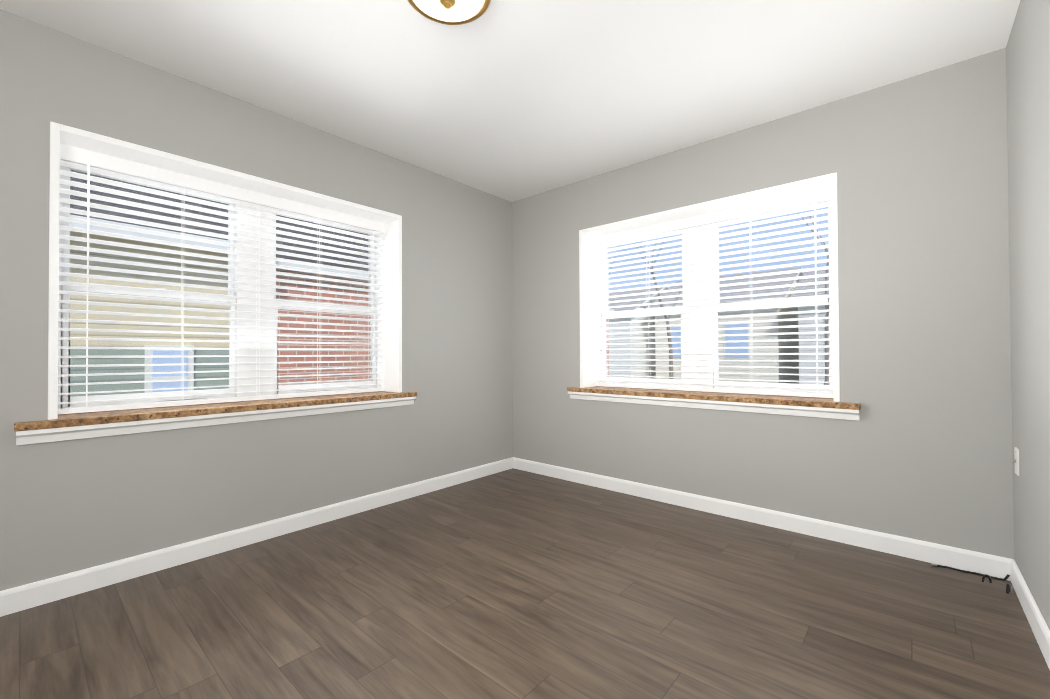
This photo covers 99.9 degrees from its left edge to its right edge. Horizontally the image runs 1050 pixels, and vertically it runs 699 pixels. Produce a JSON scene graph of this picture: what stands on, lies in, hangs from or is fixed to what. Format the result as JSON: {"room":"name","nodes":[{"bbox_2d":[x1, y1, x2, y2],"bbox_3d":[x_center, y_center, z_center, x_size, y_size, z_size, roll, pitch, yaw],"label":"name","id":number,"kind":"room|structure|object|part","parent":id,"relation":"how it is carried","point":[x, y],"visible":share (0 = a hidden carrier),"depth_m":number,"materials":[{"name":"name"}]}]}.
{"room":"empty room","nodes":[
{"label":"empty room","id":0,"kind":"room"},
{"bbox_2d":[0,9,512,590],"bbox_3d":[-1.570,-0.150,2.770,0.360,2.700,4.720,-1,-1,41],"label":"wall","id":1,"kind":"structure","parent":0,"point":[74,505],"depth_m":2.38,"materials":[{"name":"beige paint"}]},
{"bbox_2d":[14,391,416,444],"bbox_3d":[-1.566,0.359,2.651,0.317,0.094,1.963,-1,-1,41],"label":"stone sill","id":2,"kind":"structure","parent":1,"relation":"attached to","point":[71,426],"depth_m":2.28,"materials":[{"name":"stone"}]},
{"bbox_2d":[48,121,401,419],"bbox_3d":[-1.618,-0.340,2.703,0.340,1.312,1.778,-1,-1,41],"label":"window","id":3,"kind":"structure","parent":1,"relation":"in","point":[391,328],"depth_m":2.67,"materials":[{"name":"white plastic"}]},
{"bbox_3d":[-1.708,-0.322,2.780,0.070,1.223,1.669,-1,-1,41],"label":"left window sashes","id":4,"kind":"part","parent":3,"relation":"part of","materials":[{"name":"white plastic"}]},
{"bbox_3d":[-1.711,-0.328,2.783,0.038,1.128,1.617,-1,-1,41],"label":"glass","id":5,"kind":"part","parent":3,"relation":"part of","materials":[{"name":"clear glass"}]},
{"bbox_2d":[58,143,385,413],"bbox_3d":[-1.641,-0.326,2.721,0.085,1.271,1.707,-1,-1,41],"label":"window blind","id":6,"kind":"object","parent":3,"relation":"attached to","point":[88,158],"visible":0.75,"depth_m":2.51,"materials":[{"name":"white plastic"}]},
{"bbox_2d":[0,457,512,616],"bbox_3d":[-1.425,1.048,2.633,0.014,0.100,4.000,-1,-1,41],"label":"baseboard","id":7,"kind":"structure","parent":1,"relation":"attached to","point":[29,595],"depth_m":2.34,"materials":[{"name":"white wood"}]},
{"bbox_2d":[0,0,1019,201],"bbox_3d":[-0.245,-1.479,1.621,3.895,0.120,4.720,-1,-1,41],"label":"ceiling","id":8,"kind":"structure","parent":0,"point":[512,100],"depth_m":2.17,"materials":[{"name":"white paint"}]},
{"bbox_2d":[408,0,490,24],"bbox_3d":[-0.292,-1.352,1.661,0.330,0.131,0.330,-1,-1,41],"label":"ceiling light","id":9,"kind":"object","parent":8,"relation":"attached to","point":[453,12],"visible":1,"depth_m":1.72,"materials":[{"name":"white glass"}]},
{"bbox_2d":[0,468,1049,698],"bbox_3d":[-0.235,1.141,1.592,3.895,0.120,4.720,-1,-1,41],"label":"floor","id":10,"kind":"structure","parent":0,"point":[512,583],"depth_m":1.78,"materials":[{"name":"laminate"}]},
{"bbox_2d":[931,563,1011,593],"bbox_3d":[2.093,1.058,2.074,0.272,0.042,0.175,-1,-1,41],"label":"cord","id":11,"kind":"object","parent":10,"relation":"on","point":[992,577],"visible":1,"depth_m":2.06,"materials":[{"name":"black plastic"}]},
{"bbox_2d":[512,48,1013,558],"bbox_3d":[1.195,-0.156,3.247,3.895,2.700,0.360,-1,-1,41],"label":"wall","id":12,"kind":"structure","parent":0,"point":[922,446],"depth_m":2.42,"materials":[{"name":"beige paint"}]},
{"bbox_2d":[579,172,839,401],"bbox_3d":[1.226,-0.346,3.209,1.766,1.311,0.340,-1,-1,41],"label":"window","id":13,"kind":"structure","parent":12,"relation":"in","point":[589,320],"depth_m":3.23,"materials":[{"name":"white plastic"}]},
{"bbox_2d":[593,188,832,397],"bbox_3d":[1.245,-0.332,3.230,1.694,1.271,0.086,-1,-1,41],"label":"window blind","id":14,"kind":"object","parent":13,"relation":"attached to","point":[814,197],"visible":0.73,"depth_m":3.10,"materials":[{"name":"white plastic"}]},
{"bbox_3d":[1.307,-0.334,3.301,1.604,1.128,0.038,-1,-1,41],"label":"glass","id":15,"kind":"part","parent":13,"relation":"part of","materials":[{"name":"clear glass"}]},
{"bbox_3d":[1.304,-0.329,3.298,1.656,1.222,0.070,-1,-1,41],"label":"back window sashes","id":16,"kind":"part","parent":13,"relation":"part of","materials":[{"name":"white plastic"}]},
{"bbox_2d":[567,386,860,420],"bbox_3d":[1.185,0.354,3.151,1.950,0.094,0.317,-1,-1,41],"label":"stone sill","id":17,"kind":"structure","parent":12,"relation":"attached to","point":[801,406],"depth_m":2.88,"materials":[{"name":"stone"}]},
{"bbox_2d":[513,457,1013,580],"bbox_3d":[1.077,1.043,3.093,3.175,0.100,0.014,-1,-1,41],"label":"baseboard","id":18,"kind":"structure","parent":12,"relation":"attached to","point":[963,559],"depth_m":2.60,"materials":[{"name":"white wood"}]},
{"bbox_2d":[1006,0,1049,629],"bbox_3d":[1.091,-0.187,0.443,0.360,2.700,4.720,-1,-1,41],"label":"wall","id":19,"kind":"structure","parent":0,"point":[1028,85],"depth_m":1.71,"materials":[{"name":"grey paint"}]},
{"bbox_2d":[1012,447,1018,475],"bbox_3d":[2.179,0.496,1.964,0.018,0.115,0.070,-1,-1,41],"label":"cable jack","id":20,"kind":"object","parent":19,"relation":"attached to","point":[1016,456],"visible":1,"depth_m":1.95,"materials":[{"name":"white plastic"}]},
{"bbox_2d":[1010,560,1049,669],"bbox_3d":[0.955,1.015,0.553,0.014,0.100,4.000,-1,-1,41],"label":"baseboard","id":21,"kind":"structure","parent":19,"relation":"attached to","point":[1037,623],"depth_m":1.70,"materials":[{"name":"white wood"}]},
{"label":"outside","id":22,"kind":"structure","parent":0,"visible":0},
{"bbox_3d":[-0.111,1.809,4.135,120.000,0.200,120.000,-1,-1,41],"label":"lawn","id":23,"kind":"structure","parent":22,"visible":0},
{"bbox_2d":[70,170,613,396],"bbox_3d":[-5.561,-0.762,7.924,7.140,5.070,16.580,-1,-1,41],"label":"buildings","id":24,"kind":"structure","parent":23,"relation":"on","point":[107,378],"depth_m":4.95,"materials":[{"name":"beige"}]},
{"bbox_2d":[609,287,668,378],"bbox_3d":[5.111,-0.734,25.492,6.400,5.320,7.600,-1,-1,41],"label":"house","id":25,"kind":"structure","parent":23,"relation":"on","point":[633,373],"depth_m":21.61,"materials":[{"name":"white"}]},
{"bbox_2d":[634,237,682,378],"bbox_3d":[4.938,-2.052,14.780,3.905,7.718,4.701,-1,-1,41],"label":"tree","id":26,"kind":"object","parent":23,"relation":"on","point":[669,345],"depth_m":15.00,"materials":[{"name":"brown plant"}]},
{"bbox_2d":[646,267,803,383],"bbox_3d":[10.511,-0.943,22.100,5.800,5.620,7.600,-1,-1,41],"label":"house","id":27,"kind":"structure","parent":23,"relation":"on","point":[757,350],"depth_m":18.95,"materials":[{"name":"beige"}]},
{"bbox_2d":[788,215,828,384],"bbox_3d":[8.702,-1.954,12.927,3.671,7.451,4.187,-1,-1,41],"label":"tree","id":28,"kind":"object","parent":23,"relation":"on","point":[827,341],"depth_m":12.65,"materials":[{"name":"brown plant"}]},
{"bbox_2d":[790,269,828,384],"bbox_3d":[14.963,-0.862,17.543,6.500,5.320,7.600,-1,-1,41],"label":"house","id":29,"kind":"structure","parent":23,"relation":"on","point":[809,343],"depth_m":16.65,"materials":[{"name":"grey"}]}
]}

